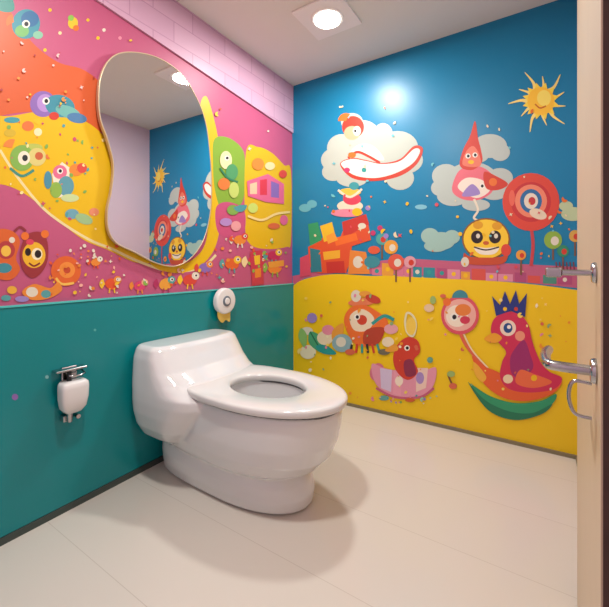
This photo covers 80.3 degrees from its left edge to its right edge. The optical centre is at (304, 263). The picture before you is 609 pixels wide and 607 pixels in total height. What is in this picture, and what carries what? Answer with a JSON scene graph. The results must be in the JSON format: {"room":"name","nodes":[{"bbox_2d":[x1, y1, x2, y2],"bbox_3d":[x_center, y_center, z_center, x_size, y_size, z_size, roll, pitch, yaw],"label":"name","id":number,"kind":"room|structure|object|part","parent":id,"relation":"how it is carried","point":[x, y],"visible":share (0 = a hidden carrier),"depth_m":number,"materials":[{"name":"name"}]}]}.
{"room":"children's restroom","nodes":[
{"label":"children's restroom","id":0,"kind":"room"},
{"bbox_2d":[0,0,291,305],"bbox_3d":[-0.940,-0.206,1.816,0.120,2.540,3.140,0,0,33],"label":"wall","id":1,"kind":"structure","parent":0,"point":[237,120],"depth_m":1.72,"materials":[{"name":"pink paint"}]},
{"bbox_2d":[52,364,88,422],"bbox_3d":[-0.986,0.552,1.531,0.088,0.227,0.120,0,0,33],"label":"soap dispenser","id":2,"kind":"object","parent":1,"relation":"attached to","point":[72,390],"visible":1,"depth_m":1.51,"materials":[{"name":"white plastic"}]},
{"bbox_3d":[-1.014,0.531,1.552,0.018,0.185,0.060,0,0,33],"label":"plate","id":3,"kind":"part","parent":2,"relation":"part of","materials":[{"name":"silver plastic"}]},
{"bbox_2d":[52,364,86,373],"bbox_3d":[-1.002,0.448,1.542,0.050,0.009,0.120,0,0,33],"label":"shelf","id":4,"kind":"object","parent":2,"relation":"attached to","point":[70,369],"depth_m":1.53,"materials":[{"name":"silver metal"}]},
{"bbox_3d":[-0.989,0.644,1.521,0.024,0.040,0.024,0,0,33],"label":"spout","id":5,"kind":"part","parent":2,"relation":"part of","materials":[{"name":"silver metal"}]},
{"bbox_3d":[-0.980,0.470,1.553,0.041,0.020,0.070,0,0,33],"label":"bracket rod","id":6,"kind":"part","parent":2,"relation":"part of","materials":[{"name":"silver metal"}]},
{"bbox_2d":[0,455,163,545],"bbox_3d":[-0.883,1.050,1.779,0.016,0.028,2.900,0,0,33],"label":"baseboard","id":7,"kind":"structure","parent":1,"relation":"attached to","point":[15,534],"depth_m":1.58,"materials":[{"name":"grey"}]},
{"bbox_2d":[0,0,291,301],"bbox_3d":[-0.676,-0.500,2.107,0.007,1.318,2.112,0,0,33],"label":"mural","id":8,"kind":"object","parent":1,"relation":"attached to","point":[56,154],"visible":1,"depth_m":1.59,"materials":[{"name":"paint"}]},
{"bbox_2d":[0,284,292,537],"bbox_3d":[-0.885,0.601,1.780,0.012,0.867,2.900,0,0,33],"label":"wall","id":9,"kind":"structure","parent":1,"relation":"attached to","point":[47,463],"depth_m":1.63,"materials":[{"name":"teal paint"}]},
{"bbox_2d":[0,283,293,307],"bbox_3d":[-0.883,0.164,1.779,0.016,0.007,2.900,0,0,33],"label":"trim","id":10,"kind":"structure","parent":1,"relation":"attached to","point":[46,303],"depth_m":1.73,"materials":[{"name":"teal paint"}]},
{"bbox_2d":[96,52,211,266],"bbox_3d":[-0.760,-0.539,1.940,0.024,1.110,0.693,0,0,33],"label":"wall mirror","id":11,"kind":"object","parent":1,"relation":"attached to","point":[152,122],"visible":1,"depth_m":1.89,"materials":[{"name":"clear glass"}]},
{"bbox_2d":[95,0,292,132],"bbox_3d":[-0.885,-1.281,1.780,0.012,0.390,2.900,0,0,33],"label":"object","id":12,"kind":"structure","parent":1,"relation":"attached to","point":[169,23],"depth_m":2.24,"materials":[{"name":"tile"}]},
{"bbox_2d":[213,288,234,322],"bbox_3d":[-0.507,0.261,2.289,0.060,0.220,0.166,0,0,33],"label":"dispenser","id":13,"kind":"object","parent":1,"relation":"attached to","point":[224,298],"visible":1,"depth_m":2.26,"materials":[{"name":"white plastic"}]},
{"bbox_2d":[0,405,576,606],"bbox_3d":[-0.092,1.114,1.267,2.140,0.100,3.140,0,0,33],"label":"floor","id":14,"kind":"structure","parent":0,"point":[401,512],"depth_m":1.39,"materials":[{"name":"tile"}]},
{"bbox_2d":[132,329,347,513],"bbox_3d":[-0.281,0.732,1.754,1.028,0.665,0.617,0,0,33],"label":"toilet","id":15,"kind":"object","parent":14,"relation":"on","point":[242,433],"visible":1,"depth_m":1.59,"materials":[{"name":"white ceramic"}]},
{"bbox_3d":[-0.185,0.586,1.709,0.817,0.035,0.536,0,0,33],"label":"seat","id":16,"kind":"part","parent":15,"relation":"part of","materials":[{"name":"white plastic"}]},
{"bbox_2d":[176,0,555,85],"bbox_3d":[-0.092,-1.526,1.267,2.140,0.100,3.140,0,0,33],"label":"ceiling","id":17,"kind":"structure","parent":0,"point":[267,30],"depth_m":2.24,"materials":[{"name":"paint"}]},
{"bbox_2d":[291,0,361,40],"bbox_3d":[0.137,-1.465,2.155,0.310,0.022,0.310,0,0,33],"label":"ceiling light","id":18,"kind":"object","parent":17,"relation":"attached to","point":[323,19],"depth_m":2.14,"materials":[{"name":"white plastic"}]},
{"bbox_2d":[292,0,576,289],"bbox_3d":[0.778,-0.206,2.503,2.020,2.540,0.120,0,0,33],"label":"wall","id":19,"kind":"structure","parent":0,"point":[434,92],"depth_m":2.32,"materials":[{"name":"blue paint"}]},
{"bbox_2d":[293,72,576,454],"bbox_3d":[0.707,-0.081,2.472,1.925,2.251,0.009,0,0,33],"label":"mural","id":20,"kind":"object","parent":19,"relation":"attached to","point":[448,349],"visible":0.98,"depth_m":2.33,"materials":[{"name":"paint"}]},
{"bbox_2d":[347,402,576,458],"bbox_3d":[0.699,1.054,2.475,1.884,0.020,0.012,0,0,33],"label":"baseboard","id":21,"kind":"structure","parent":19,"relation":"attached to","point":[568,455],"depth_m":2.25,"materials":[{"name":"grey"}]},
{"bbox_3d":[0.756,-0.206,0.719,0.120,2.540,2.900,0,0,33],"label":"wall","id":22,"kind":"structure","parent":0,"visible":0},
{"bbox_2d":[603,0,608,606],"bbox_3d":[0.625,0.030,0.774,0.038,2.052,0.848,0,0,36],"label":"door frame","id":23,"kind":"structure","parent":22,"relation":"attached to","point":[605,2],"depth_m":0.44,"materials":[{"name":"brown wood"}]},
{"bbox_2d":[577,0,602,606],"bbox_3d":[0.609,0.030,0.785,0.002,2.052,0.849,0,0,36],"label":"door","id":24,"kind":"structure","parent":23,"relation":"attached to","point":[589,12],"depth_m":0.62,"materials":[{"name":"laminate"}]},
{"bbox_2d":[540,345,589,375],"bbox_3d":[0.400,0.145,0.561,0.059,0.017,0.135,0,0,33],"label":"lever","id":25,"kind":"object","parent":24,"relation":"attached to","point":[545,354],"visible":1,"depth_m":0.51,"materials":[{"name":"silver metal"}]},
{"bbox_2d":[566,379,591,419],"bbox_3d":[0.394,0.193,0.518,0.029,0.055,0.007,0,0,40],"label":"bar","id":26,"kind":"object","parent":24,"relation":"attached to","point":[569,387],"visible":0.99,"depth_m":0.52,"materials":[{"name":"silver metal"}]},
{"bbox_2d":[590,262,596,282],"bbox_3d":[0.395,0.012,0.493,0.006,0.029,0.029,0,0,36],"label":"rose","id":27,"kind":"object","parent":24,"relation":"attached to","point":[593,269],"visible":1,"depth_m":0.48,"materials":[{"name":"silver metal"}]},
{"bbox_2d":[562,269,590,275],"bbox_3d":[0.373,0.012,0.508,0.052,0.008,0.008,0,0,36],"label":"bolt","id":28,"kind":"object","parent":27,"relation":"attached to","point":[564,272],"visible":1,"depth_m":0.50,"materials":[{"name":"silver metal"}]},
{"bbox_2d":[545,267,561,276],"bbox_3d":[0.359,0.012,0.520,0.021,0.014,0.025,0,0,33],"label":"thumb turn","id":29,"kind":"object","parent":28,"relation":"attached to","point":[550,271],"visible":1,"depth_m":0.51,"materials":[{"name":"silver metal"}]},
{"bbox_2d":[589,358,597,383],"bbox_3d":[0.394,0.146,0.493,0.007,0.035,0.035,0,0,36],"label":"rose","id":30,"kind":"object","parent":24,"relation":"attached to","point":[593,361],"visible":1,"depth_m":0.48,"materials":[{"name":"silver metal"}]}
]}

